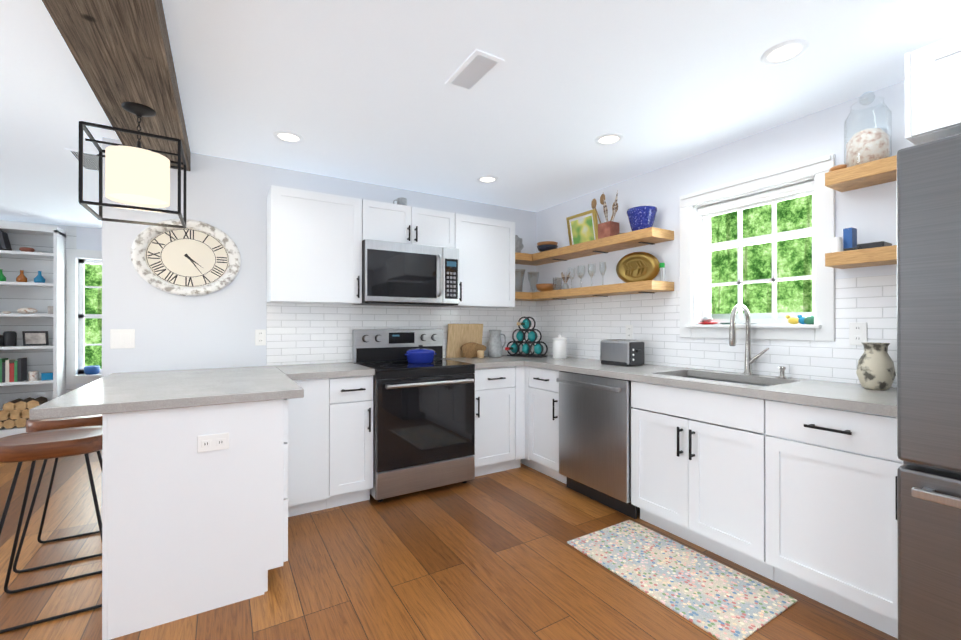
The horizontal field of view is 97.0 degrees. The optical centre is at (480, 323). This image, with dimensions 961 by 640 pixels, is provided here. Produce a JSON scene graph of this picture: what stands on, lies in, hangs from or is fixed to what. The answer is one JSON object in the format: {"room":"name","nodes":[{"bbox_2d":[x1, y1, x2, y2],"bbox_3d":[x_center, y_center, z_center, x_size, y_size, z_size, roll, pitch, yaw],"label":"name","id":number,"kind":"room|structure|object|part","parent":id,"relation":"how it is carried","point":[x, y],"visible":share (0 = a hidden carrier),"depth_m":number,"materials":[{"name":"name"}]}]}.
{"room":"kitchen","nodes":[
{"label":"kitchen","id":0,"kind":"room"},
{"bbox_2d":[0,220,101,392],"bbox_3d":[-4.381,0.043,5.329,7.500,2.373,0.150,0,0,-31],"label":"wall","id":1,"kind":"structure","parent":0,"point":[84,238],"depth_m":5.03,"materials":[{"name":"white paint"}]},
{"bbox_2d":[66,249,101,383],"bbox_3d":[-4.449,-0.081,5.218,0.910,1.580,0.190,0,0,-31],"label":"living room window","id":2,"kind":"structure","parent":1,"relation":"in","point":[72,377],"depth_m":5.00,"materials":[{"name":"white wood"}]},
{"bbox_2d":[84,365,99,374],"bbox_3d":[-4.642,0.558,5.082,0.150,0.100,0.146,0,0,-31],"label":"pot","id":3,"kind":"object","parent":2,"relation":"on","point":[92,370],"visible":1,"depth_m":5.03,"materials":[{"name":"blue ceramic"}]},
{"bbox_2d":[102,137,535,376],"bbox_3d":[-0.911,0.039,3.554,3.400,2.373,0.120,0,0,-31],"label":"wall","id":4,"kind":"structure","parent":0,"point":[228,197],"depth_m":2.93,"materials":[{"name":"white paint"}]},
{"bbox_2d":[110,329,134,348],"bbox_3d":[-2.246,0.097,2.670,0.120,0.120,0.009,0,0,-31],"label":"switch plate","id":5,"kind":"object","parent":4,"relation":"attached to","point":[122,338],"visible":1,"depth_m":2.67,"materials":[{"name":"white plastic"}]},
{"bbox_2d":[131,219,240,295],"bbox_3d":[-1.942,-0.437,2.834,0.605,0.510,0.046,0,0,-31],"label":"wall clock","id":6,"kind":"object","parent":4,"relation":"attached to","point":[196,258],"visible":0.96,"depth_m":2.83,"materials":[{"name":"beige"}]},
{"bbox_2d":[255,329,265,345],"bbox_3d":[-1.587,0.102,3.070,0.070,0.115,0.008,0,0,-31],"label":"outlet","id":7,"kind":"object","parent":4,"relation":"attached to","point":[260,337],"visible":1,"depth_m":3.07,"materials":[{"name":"white plastic"}]},
{"bbox_2d":[267,185,362,304],"bbox_3d":[-1.212,-0.532,3.110,0.603,0.768,0.329,0,0,-31],"label":"upper cabinet","id":8,"kind":"object","parent":4,"relation":"attached to","point":[314,246],"depth_m":2.97,"materials":[{"name":"white wood"}]},
{"bbox_2d":[267,300,534,365],"bbox_3d":[-0.502,0.040,3.728,2.460,0.539,0.006,0,0,-31],"label":"backsplash","id":9,"kind":"structure","parent":4,"relation":"attached to","point":[308,333],"depth_m":3.38,"materials":[{"name":"tile"}]},
{"bbox_2d":[363,199,458,248],"bbox_3d":[-0.625,-0.763,3.466,0.767,0.305,0.329,0,0,-31],"label":"upper cabinet","id":10,"kind":"object","parent":4,"relation":"attached to","point":[382,221],"depth_m":3.31,"materials":[{"name":"white wood"}]},
{"bbox_2d":[393,198,406,205],"bbox_3d":[-0.646,-0.958,3.413,0.114,0.085,0.080,0,0,-31],"label":"cup","id":11,"kind":"object","parent":10,"relation":"on","point":[401,201],"visible":0.5,"depth_m":3.39,"materials":[{"name":"grey ceramic"}]},
{"bbox_2d":[354,239,458,306],"bbox_3d":[-0.591,-0.377,3.411,0.766,0.460,0.454,0,0,-31],"label":"over-the-range microwave","id":12,"kind":"object","parent":10,"relation":"attached to","point":[400,274],"visible":1,"depth_m":3.24,"materials":[{"name":"silver metal"}]},
{"bbox_2d":[444,214,514,307],"bbox_3d":[-0.033,-0.530,3.824,0.612,0.768,0.329,0,0,-31],"label":"upper cabinet","id":13,"kind":"object","parent":4,"relation":"attached to","point":[486,245],"depth_m":3.69,"materials":[{"name":"white wood"}]},
{"bbox_2d":[0,450,897,639],"bbox_3d":[-1.755,1.245,1.276,7.800,0.050,10.100,0,0,-31],"label":"floor","id":14,"kind":"structure","parent":0,"point":[494,556],"depth_m":2.04,"materials":[{"name":"brown wood"}]},
{"bbox_2d":[0,221,65,437],"bbox_3d":[-5.002,0.078,4.684,0.570,2.300,0.309,0,0,-31],"label":"built-in bookshelf","id":15,"kind":"object","parent":14,"relation":"on","point":[15,295],"depth_m":4.76,"materials":[{"name":"white wood"}]},
{"bbox_2d":[0,269,5,280],"bbox_3d":[-5.143,-0.511,4.559,0.079,0.136,0.079,0,0,-43],"label":"bottle","id":16,"kind":"object","parent":15,"relation":"in","point":[2,278],"depth_m":4.55,"materials":[{"name":"green glass"}]},
{"bbox_2d":[0,331,16,346],"bbox_3d":[-5.121,0.166,4.589,0.174,0.162,0.127,0,0,-28],"label":"jar","id":17,"kind":"object","parent":15,"relation":"in","point":[9,338],"depth_m":4.56,"materials":[{"name":"black ceramic"}]},
{"bbox_2d":[16,270,26,281],"bbox_3d":[-5.006,-0.511,4.642,0.083,0.136,0.083,0,0,-43],"label":"bottle","id":18,"kind":"object","parent":15,"relation":"in","point":[21,278],"depth_m":4.63,"materials":[{"name":"orange glass"}]},
{"bbox_2d":[0,396,47,428],"bbox_3d":[-5.005,0.976,4.681,0.462,0.293,0.250,0,0,-31],"label":"firewood","id":19,"kind":"object","parent":15,"relation":"in","point":[14,413],"visible":0.69,"depth_m":4.56,"materials":[{"name":"brown plant"}]},
{"bbox_2d":[0,358,52,382],"bbox_3d":[-4.979,0.503,4.645,0.470,0.248,0.160,0,0,-31],"label":"books","id":20,"kind":"object","parent":15,"relation":"in","point":[12,370],"visible":0.98,"depth_m":4.57,"materials":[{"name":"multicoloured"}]},
{"bbox_3d":[-4.969,-0.878,4.650,0.461,0.210,0.173,0,0,-31],"label":"items on the top shelf","id":21,"kind":"part","parent":15,"relation":"part of","materials":[{"name":"white wood"}]},
{"bbox_2d":[2,306,52,313],"bbox_3d":[-4.961,-0.148,4.680,0.404,0.090,0.126,0,0,-31],"label":"coral","id":22,"kind":"object","parent":15,"relation":"in","point":[30,310],"visible":0.96,"depth_m":4.64},
{"bbox_2d":[22,331,48,345],"bbox_3d":[-4.912,0.166,4.698,0.200,0.160,0.040,0,0,-31],"label":"photo","id":23,"kind":"object","parent":15,"relation":"in","point":[30,338],"depth_m":4.69,"materials":[{"name":"grey plastic"}]},
{"bbox_2d":[34,271,44,282],"bbox_3d":[-4.886,-0.511,4.715,0.088,0.136,0.088,0,0,-43],"label":"bottle","id":24,"kind":"object","parent":15,"relation":"in","point":[38,278],"depth_m":4.70,"materials":[{"name":"blue glass"}]},
{"bbox_2d":[0,425,102,633],"bbox_3d":[-1.864,0.857,1.883,0.442,0.728,0.343,0,0,-31],"label":"stool","id":25,"kind":"object","parent":14,"relation":"on","point":[21,448],"visible":0.67,"depth_m":1.83,"materials":[{"name":"brown wood"}]},
{"bbox_2d":[12,414,102,572],"bbox_3d":[-2.171,0.858,2.322,0.442,0.728,0.343,0,0,-31],"label":"stool","id":26,"kind":"object","parent":14,"relation":"on","point":[60,423],"visible":0.42,"depth_m":2.18,"materials":[{"name":"brown wood"}]},
{"bbox_2d":[102,398,293,639],"bbox_3d":[-1.322,0.785,2.069,0.640,0.872,0.618,0,0,-31],"label":"base cabinet","id":27,"kind":"object","parent":14,"relation":"on","point":[186,532],"depth_m":1.77,"materials":[{"name":"white wood"}]},
{"bbox_2d":[29,370,303,419],"bbox_3d":[-1.392,0.327,2.043,0.914,0.040,0.687,0,0,-31],"label":"countertop","id":28,"kind":"structure","parent":27,"relation":"on","point":[122,392],"depth_m":1.89,"materials":[{"name":"grey stone"}]},
{"bbox_2d":[197,432,228,452],"bbox_3d":[-1.139,0.508,1.815,0.115,0.070,0.008,0,0,-31],"label":"outlet","id":29,"kind":"object","parent":27,"relation":"attached to","point":[212,442],"visible":1,"depth_m":1.81,"materials":[{"name":"white plastic"}]},
{"bbox_2d":[342,375,372,504],"bbox_3d":[-1.005,0.788,3.066,0.288,0.872,0.605,0,0,-31],"label":"base cabinet","id":30,"kind":"object","parent":14,"relation":"on","point":[357,391],"depth_m":2.83,"materials":[{"name":"white wood"}]},
{"bbox_2d":[93,362,374,381],"bbox_3d":[-1.500,0.328,2.753,1.465,0.040,0.639,0,0,-31],"label":"countertop","id":31,"kind":"structure","parent":30,"relation":"on","point":[343,369],"depth_m":2.72,"materials":[{"name":"grey stone"}]},
{"bbox_2d":[352,329,474,501],"bbox_3d":[-0.512,0.637,3.281,0.766,1.175,0.699,0,0,-31],"label":"range","id":32,"kind":"object","parent":14,"relation":"on","point":[423,426],"depth_m":3.06,"materials":[{"name":"silver metal"}]},
{"bbox_3d":[-0.475,0.241,3.374,0.248,0.138,0.232,0,0,-31],"label":"cooktop dutch oven","id":33,"kind":"part","parent":32,"relation":"part of","materials":[{"name":"blue metal"}]},
{"bbox_2d":[473,366,517,476],"bbox_3d":[-0.043,0.789,3.648,0.408,0.872,0.605,0,0,-31],"label":"base cabinet","id":34,"kind":"object","parent":14,"relation":"on","point":[496,389],"depth_m":3.41,"materials":[{"name":"white wood"}]},
{"bbox_2d":[443,356,520,368],"bbox_3d":[-0.015,0.330,3.655,0.461,0.040,0.634,0,0,-31],"label":"countertop","id":35,"kind":"structure","parent":34,"relation":"on","point":[486,362],"depth_m":3.46,"materials":[{"name":"grey stone"}]},
{"bbox_2d":[446,324,482,357],"bbox_3d":[-0.143,0.158,3.897,0.360,0.309,0.064,0,0,-31],"label":"cutting board","id":36,"kind":"object","parent":35,"relation":"on","point":[459,336],"visible":0.79,"depth_m":3.86,"materials":[{"name":"brown wood"}]},
{"bbox_2d":[461,342,485,357],"bbox_3d":[-0.064,0.240,3.865,0.260,0.143,0.054,0,0,-31],"label":"cutting board","id":37,"kind":"object","parent":35,"relation":"on","point":[469,349],"visible":0.83,"depth_m":3.84,"materials":[{"name":"beige wood"}]},
{"bbox_2d":[477,350,483,357],"bbox_3d":[0.002,0.277,3.803,0.064,0.066,0.064,0,0,-31],"label":"cup","id":38,"kind":"object","parent":35,"relation":"on","point":[480,353],"visible":1,"depth_m":3.78,"materials":[{"name":"brown wood"}]},
{"bbox_2d":[488,330,505,356],"bbox_3d":[0.157,0.185,3.944,0.189,0.250,0.138,0,0,-31],"label":"pitcher","id":39,"kind":"object","parent":35,"relation":"on","point":[495,347],"visible":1,"depth_m":3.88,"materials":[{"name":"grey ceramic"}]},
{"bbox_2d":[518,366,533,468],"bbox_3d":[0.454,0.789,3.712,0.320,0.872,0.421,0,0,-31],"label":"base cabinet","id":40,"kind":"object","parent":14,"relation":"on","point":[525,374],"depth_m":3.52,"materials":[{"name":"white wood"}]},
{"bbox_2d":[534,367,566,483],"bbox_3d":[0.754,0.789,3.491,0.605,0.872,0.385,0,0,-31],"label":"base cabinet","id":41,"kind":"object","parent":14,"relation":"on","point":[546,388],"depth_m":3.32,"materials":[{"name":"white wood"}]},
{"bbox_2d":[556,371,636,518],"bbox_3d":[0.982,0.787,3.027,0.665,0.873,0.622,0,0,-31],"label":"dishwasher","id":42,"kind":"object","parent":14,"relation":"on","point":[594,437],"visible":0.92,"depth_m":2.83,"materials":[{"name":"silver metal"}]},
{"bbox_2d":[567,520,796,639],"bbox_3d":[0.934,1.217,2.115,0.520,0.009,0.900,0,0,-31],"label":"kitchen rug","id":43,"kind":"object","parent":14,"relation":"on","point":[716,599],"visible":1,"depth_m":2.00,"materials":[{"name":"multicoloured fabric"}]},
{"bbox_2d":[746,396,902,638],"bbox_3d":[1.691,0.785,1.943,0.605,0.872,0.562,0,0,-31],"label":"base cabinet","id":44,"kind":"object","parent":14,"relation":"on","point":[800,498],"depth_m":1.78,"materials":[{"name":"white wood"}]},
{"bbox_2d":[501,354,896,416],"bbox_3d":[1.059,0.418,2.952,0.650,0.218,2.949,0,0,-31],"label":"countertop","id":45,"kind":"structure","parent":44,"relation":"on","point":[829,394],"depth_m":2.22,"materials":[{"name":"grey stone"}]},
{"bbox_2d":[505,317,547,357],"bbox_3d":[0.400,0.122,3.920,0.389,0.370,0.208,0,0,37],"label":"wine rack","id":46,"kind":"object","parent":45,"relation":"on","point":[525,323],"visible":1,"depth_m":3.92,"materials":[{"name":"grey metal"}]},
{"bbox_2d":[552,335,566,358],"bbox_3d":[0.703,0.205,3.783,0.125,0.209,0.125,0,0,-31],"label":"jar","id":47,"kind":"object","parent":45,"relation":"on","point":[559,347],"visible":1,"depth_m":3.73,"materials":[{"name":"white ceramic"}]},
{"bbox_2d":[600,339,644,366],"bbox_3d":[1.059,0.215,3.167,0.176,0.187,0.302,0,0,-31],"label":"toaster","id":48,"kind":"object","parent":45,"relation":"on","point":[621,352],"visible":1,"depth_m":3.08,"materials":[{"name":"silver metal"}]},
{"bbox_2d":[729,304,768,374],"bbox_3d":[1.560,0.096,2.473,0.214,0.422,0.142,0,0,-31],"label":"faucet","id":49,"kind":"object","parent":45,"relation":"on","point":[749,361],"visible":1,"depth_m":2.53,"materials":[{"name":"silver metal"}]},
{"bbox_2d":[778,366,786,377],"bbox_3d":[1.690,0.274,2.387,0.062,0.066,0.044,0,0,-31],"label":"soap dispenser","id":50,"kind":"object","parent":45,"relation":"on","point":[782,371],"visible":1,"depth_m":2.38,"materials":[{"name":"silver metal"}]},
{"bbox_2d":[856,342,895,389],"bbox_3d":[1.841,0.198,1.982,0.136,0.215,0.136,0,0,-31],"label":"vase","id":51,"kind":"object","parent":45,"relation":"on","point":[875,369],"visible":1,"depth_m":1.94,"materials":[{"name":"beige ceramic"}]},
{"bbox_2d":[897,134,960,639],"bbox_3d":[1.907,0.320,1.288,0.865,1.800,0.765,0,0,-31],"label":"fridge","id":52,"kind":"object","parent":14,"relation":"on","point":[929,373],"visible":1,"depth_m":1.35,"materials":[{"name":"grey metal"}]},
{"bbox_2d":[0,0,960,227],"bbox_3d":[-1.755,-1.183,1.282,7.800,0.060,10.100,0,0,-31],"label":"ceiling","id":53,"kind":"structure","parent":0,"point":[358,90],"depth_m":2.06,"materials":[{"name":"white paint"}]},
{"bbox_2d":[65,148,98,170],"bbox_3d":[-2.724,-1.145,3.038,0.260,0.008,0.420,0,0,-31],"label":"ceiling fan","id":54,"kind":"object","parent":53,"relation":"in","point":[90,161],"visible":0.46,"depth_m":2.96,"materials":[{"name":"white"}]},
{"bbox_2d":[42,0,190,170],"bbox_3d":[-0.733,-1.090,0.555,0.305,0.127,5.199,0,0,-31],"label":"ceiling beam","id":55,"kind":"structure","parent":53,"relation":"attached to","point":[120,51],"depth_m":1.67,"materials":[{"name":"brown wood"}]},
{"bbox_2d":[78,102,185,228],"bbox_3d":[-1.629,-0.764,2.029,0.352,0.518,0.352,0,0,-31],"label":"pendant lamp","id":56,"kind":"object","parent":55,"relation":"hanging from","point":[138,175],"visible":1,"depth_m":1.96,"materials":[{"name":"white fabric"}]},
{"bbox_2d":[273,130,302,142],"bbox_3d":[-1.182,-1.145,2.619,0.170,0.008,0.170,0,0,-31],"label":"recessed light","id":57,"kind":"object","parent":53,"relation":"in","point":[287,136],"visible":1,"depth_m":2.61,"materials":[{"name":"white plastic"}]},
{"bbox_2d":[445,49,504,91],"bbox_3d":[-0.032,-1.147,1.946,0.145,0.008,0.295,0,0,-31],"label":"ceiling vent","id":58,"kind":"object","parent":53,"relation":"in","point":[476,68],"visible":1,"depth_m":1.93,"materials":[{"name":"white metal"}]},
{"bbox_2d":[477,175,497,182],"bbox_3d":[0.056,-1.144,3.384,0.170,0.008,0.170,0,0,-31],"label":"recessed light","id":59,"kind":"object","parent":53,"relation":"in","point":[487,179],"visible":1,"depth_m":3.38,"materials":[{"name":"white plastic"}]},
{"bbox_2d":[595,133,622,144],"bbox_3d":[0.800,-1.145,2.653,0.170,0.008,0.170,0,0,-31],"label":"recessed light","id":60,"kind":"object","parent":53,"relation":"in","point":[609,139],"visible":1,"depth_m":2.64,"materials":[{"name":"white plastic"}]},
{"bbox_2d":[760,39,808,65],"bbox_3d":[1.291,-1.147,1.808,0.170,0.008,0.170,0,0,-31],"label":"recessed light","id":61,"kind":"object","parent":53,"relation":"in","point":[784,52],"visible":1,"depth_m":1.80,"materials":[{"name":"white plastic"}]},
{"bbox_2d":[536,80,914,383],"bbox_3d":[1.389,0.038,3.182,0.150,2.373,10.100,0,0,-31],"label":"wall","id":62,"kind":"structure","parent":0,"point":[869,213],"depth_m":2.64,"materials":[{"name":"white paint"}]},
{"bbox_2d":[515,280,673,300],"bbox_3d":[0.764,-0.259,3.581,0.502,0.071,1.567,0,0,-31],"label":"floating shelf","id":63,"kind":"object","parent":62,"relation":"attached to","point":[648,286],"visible":0.79,"depth_m":3.35,"materials":[{"name":"brown wood"}]},
{"bbox_2d":[515,269,524,291],"bbox_3d":[0.359,-0.405,4.102,0.150,0.220,0.150,0,0,-31],"label":"crystal vase","id":64,"kind":"object","parent":63,"relation":"on","point":[521,289],"visible":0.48,"depth_m":4.07,"materials":[{"name":"clear glass"}]},
{"bbox_2d":[527,272,538,291],"bbox_3d":[0.522,-0.400,4.201,0.120,0.210,0.120,0,0,-31],"label":"crystal vase","id":65,"kind":"object","parent":63,"relation":"on","point":[537,278],"visible":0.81,"depth_m":4.19,"materials":[{"name":"clear glass"}]},
{"bbox_2d":[536,284,556,291],"bbox_3d":[0.624,-0.332,4.052,0.200,0.075,0.200,0,0,-31],"label":"bowl","id":66,"kind":"object","parent":63,"relation":"on","point":[544,287],"visible":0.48,"depth_m":3.98,"materials":[{"name":"brown wood"}]},
{"bbox_2d":[553,277,561,289],"bbox_3d":[0.710,-0.358,3.929,0.088,0.125,0.088,0,0,-31],"label":"glass jar","id":67,"kind":"object","parent":63,"relation":"on","point":[557,279],"visible":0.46,"depth_m":3.90,"materials":[{"name":"clear glass"}]},
{"bbox_2d":[561,272,569,288],"bbox_3d":[0.767,-0.382,3.835,0.086,0.173,0.074,0,0,-31],"label":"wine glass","id":68,"kind":"object","parent":63,"relation":"on","point":[565,286],"visible":0.77,"depth_m":3.82,"materials":[{"name":"clear glass"}]},
{"bbox_2d":[568,264,595,285],"bbox_3d":[0.882,-0.401,3.634,0.138,0.210,0.290,0,0,-31],"label":"wine glass","id":69,"kind":"object","parent":63,"relation":"on","point":[584,270],"depth_m":3.62,"materials":[{"name":"clear glass"}]},
{"bbox_2d":[599,262,605,281],"bbox_3d":[0.995,-0.401,3.458,0.052,0.210,0.137,0,0,14],"label":"wine glass","id":70,"kind":"object","parent":63,"relation":"on","point":[600,269],"depth_m":3.44,"materials":[{"name":"clear glass"}]},
{"bbox_2d":[616,252,659,282],"bbox_3d":[1.199,-0.422,3.266,0.064,0.245,0.400,0,0,-31],"label":"platter","id":71,"kind":"object","parent":63,"relation":"on","point":[636,266],"visible":0.94,"depth_m":3.25,"materials":[{"name":"gold metal"}]},
{"bbox_2d":[659,263,664,280],"bbox_3d":[1.301,-0.365,3.048,0.036,0.135,0.035,0,0,-31],"label":"bottle","id":72,"kind":"object","parent":63,"relation":"on","point":[662,271],"visible":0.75,"depth_m":3.03,"materials":[{"name":"white plastic"}]},
{"bbox_2d":[515,227,673,265],"bbox_3d":[0.764,-0.624,3.582,0.502,0.071,1.567,0,0,-31],"label":"floating shelf","id":73,"kind":"object","parent":62,"relation":"attached to","point":[645,236],"visible":0.85,"depth_m":3.38,"materials":[{"name":"brown wood"}]},
{"bbox_2d":[515,235,523,252],"bbox_3d":[0.339,-0.763,4.194,0.220,0.212,0.057,0,0,-31],"label":"platter","id":74,"kind":"object","parent":73,"relation":"on","point":[519,246],"visible":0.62,"depth_m":4.20,"materials":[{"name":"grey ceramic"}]},
{"bbox_2d":[537,241,557,251],"bbox_3d":[0.634,-0.710,4.035,0.200,0.100,0.200,0,0,-31],"label":"stacked bowls","id":75,"kind":"object","parent":73,"relation":"on","point":[545,246],"visible":0.77,"depth_m":3.96,"materials":[{"name":"blue"}]},
{"bbox_2d":[566,209,597,244],"bbox_3d":[0.896,-0.811,3.727,0.076,0.300,0.340,0,0,-31],"label":"painting","id":76,"kind":"object","parent":73,"relation":"on","point":[582,227],"visible":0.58,"depth_m":3.71,"materials":[{"name":"green paper"}]},
{"bbox_2d":[591,190,618,238],"bbox_3d":[1.014,-0.881,3.427,0.110,0.440,0.314,0,0,-31],"label":"pot","id":77,"kind":"object","parent":73,"relation":"on","point":[608,228],"visible":0.85,"depth_m":3.37,"materials":[{"name":"red ceramic"}]},
{"bbox_2d":[627,206,656,230],"bbox_3d":[1.187,-0.750,3.131,0.213,0.175,0.213,0,0,-31],"label":"pot","id":78,"kind":"object","parent":73,"relation":"on","point":[641,217],"visible":0.75,"depth_m":3.06,"materials":[{"name":"ceramic"}]},
{"bbox_2d":[535,275,896,386],"bbox_3d":[1.335,0.039,3.120,0.006,0.539,2.950,0,0,-31],"label":"backsplash","id":79,"kind":"structure","parent":62,"relation":"attached to","point":[654,318],"depth_m":2.79,"materials":[{"name":"tile"}]},
{"bbox_2d":[626,325,632,339],"bbox_3d":[1.177,0.071,3.365,0.008,0.115,0.070,0,0,-31],"label":"outlet","id":80,"kind":"object","parent":79,"relation":"attached to","point":[629,332],"visible":1,"depth_m":3.36,"materials":[{"name":"white plastic"}]},
{"bbox_2d":[849,322,866,344],"bbox_3d":[1.911,0.053,2.153,0.008,0.115,0.070,0,0,-31],"label":"outlet","id":81,"kind":"object","parent":79,"relation":"attached to","point":[857,333],"visible":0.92,"depth_m":2.15,"materials":[{"name":"white plastic"}]},
{"bbox_2d":[680,154,834,340],"bbox_3d":[1.685,-0.398,2.644,0.199,0.988,0.882,0,0,-31],"label":"window","id":82,"kind":"structure","parent":62,"relation":"in","point":[822,328],"depth_m":2.58,"materials":[{"name":"white wood"}]},
{"bbox_2d":[697,316,717,324],"bbox_3d":[1.523,-0.020,2.854,0.124,0.055,0.124,0,0,-31],"label":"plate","id":83,"kind":"object","parent":82,"relation":"on","point":[707,320],"visible":1,"depth_m":2.83,"materials":[{"name":"red"}]},
{"bbox_2d":[720,323,756,324],"bbox_3d":[1.632,0.002,2.695,0.100,0.012,0.213,0,0,-31],"label":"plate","id":84,"kind":"object","parent":82,"relation":"on","point":[738,323],"visible":0.62,"depth_m":2.65,"materials":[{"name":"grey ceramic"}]},
{"bbox_2d":[698,180,813,217],"bbox_3d":[1.684,-0.759,2.643,0.052,0.068,0.670,0,0,-31],"label":"roller blind","id":85,"kind":"object","parent":82,"relation":"attached to","point":[785,193],"visible":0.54,"depth_m":2.60,"materials":[{"name":"white fabric"}]},
{"bbox_3d":[1.734,-0.393,2.673,0.040,0.803,0.686,0,0,-31],"label":"window sash","id":86,"kind":"part","parent":82,"relation":"part of","materials":[{"name":"white wood"}]},
{"bbox_2d":[786,315,804,323],"bbox_3d":[1.800,-0.022,2.416,0.044,0.057,0.119,0,0,-31],"label":"bird","id":87,"kind":"object","parent":82,"relation":"on","point":[796,320],"visible":0.92,"depth_m":2.41,"materials":[{"name":"yellow ceramic"}]},
{"bbox_2d":[804,316,813,324],"bbox_3d":[1.835,-0.018,2.359,0.070,0.050,0.068,0,0,-31],"label":"teapot","id":88,"kind":"object","parent":82,"relation":"on","point":[808,320],"visible":0.69,"depth_m":2.34,"materials":[{"name":"green ceramic"}]},
{"bbox_2d":[825,245,896,268],"bbox_3d":[1.897,-0.316,2.003,0.198,0.065,0.385,0,0,-31],"label":"shelf","id":89,"kind":"object","parent":62,"relation":"attached to","point":[877,256],"visible":0.5,"depth_m":2.01,"materials":[{"name":"brown wood"}]},
{"bbox_2d":[832,237,842,252],"bbox_3d":[1.770,-0.388,2.110,0.040,0.077,0.039,0,0,-31],"label":"pill bottle","id":90,"kind":"object","parent":89,"relation":"on","point":[837,244],"visible":0.88,"depth_m":2.10,"materials":[{"name":"white plastic"}]},
{"bbox_2d":[843,227,856,248],"bbox_3d":[1.834,-0.409,2.111,0.060,0.120,0.035,0,0,-31],"label":"box","id":91,"kind":"object","parent":89,"relation":"on","point":[849,237],"visible":0.64,"depth_m":2.10,"materials":[{"name":"blue"}]},
{"bbox_2d":[843,241,891,250],"bbox_3d":[1.852,-0.364,2.037,0.145,0.030,0.140,0,0,-31],"label":"charger","id":92,"kind":"object","parent":89,"relation":"on","point":[872,245],"visible":0.58,"depth_m":2.00,"materials":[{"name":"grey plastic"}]},
{"bbox_2d":[825,155,896,191],"bbox_3d":[1.896,-0.736,2.006,0.198,0.105,0.391,0,0,-31],"label":"shelf","id":93,"kind":"object","parent":62,"relation":"attached to","point":[875,172],"depth_m":2.02,"materials":[{"name":"brown wood"}]},
{"bbox_3d":[1.791,-0.769,2.124,0.084,0.038,0.082,0,0,-31],"label":"decorative wood knob","id":94,"kind":"part","parent":93,"relation":"part of","materials":[{"name":"brown wood"}]},
{"bbox_2d":[844,91,891,166],"bbox_3d":[1.864,-0.932,2.051,0.170,0.365,0.170,0,0,-31],"label":"shell jar","id":95,"kind":"object","parent":93,"relation":"on","point":[868,145],"visible":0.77,"depth_m":2.00,"materials":[{"name":"clear glass"}]},
{"bbox_2d":[905,33,960,144],"bbox_3d":[2.029,-0.835,1.382,0.618,0.310,0.795,0,0,-31],"label":"upper cabinet","id":96,"kind":"object","parent":62,"relation":"attached to","point":[933,92],"visible":0.92,"depth_m":1.50,"materials":[{"name":"white wood"}]},
{"label":"outside","id":97,"kind":"structure","parent":0,"visible":0},
{"bbox_2d":[84,264,101,368],"bbox_3d":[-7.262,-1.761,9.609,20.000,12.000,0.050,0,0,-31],"label":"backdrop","id":98,"kind":"structure","parent":97,"point":[93,305],"depth_m":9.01,"materials":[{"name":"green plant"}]},
{"bbox_2d":[711,312,811,318],"bbox_3d":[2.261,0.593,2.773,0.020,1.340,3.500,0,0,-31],"label":"window sill","id":99,"kind":"structure","parent":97,"point":[759,315],"depth_m":3.09,"materials":[{"name":"white wood"}]},
{"bbox_2d":[711,195,811,313],"bbox_3d":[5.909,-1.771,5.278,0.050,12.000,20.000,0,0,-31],"label":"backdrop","id":100,"kind":"structure","parent":97,"point":[794,257],"depth_m":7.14,"materials":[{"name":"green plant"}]}
]}

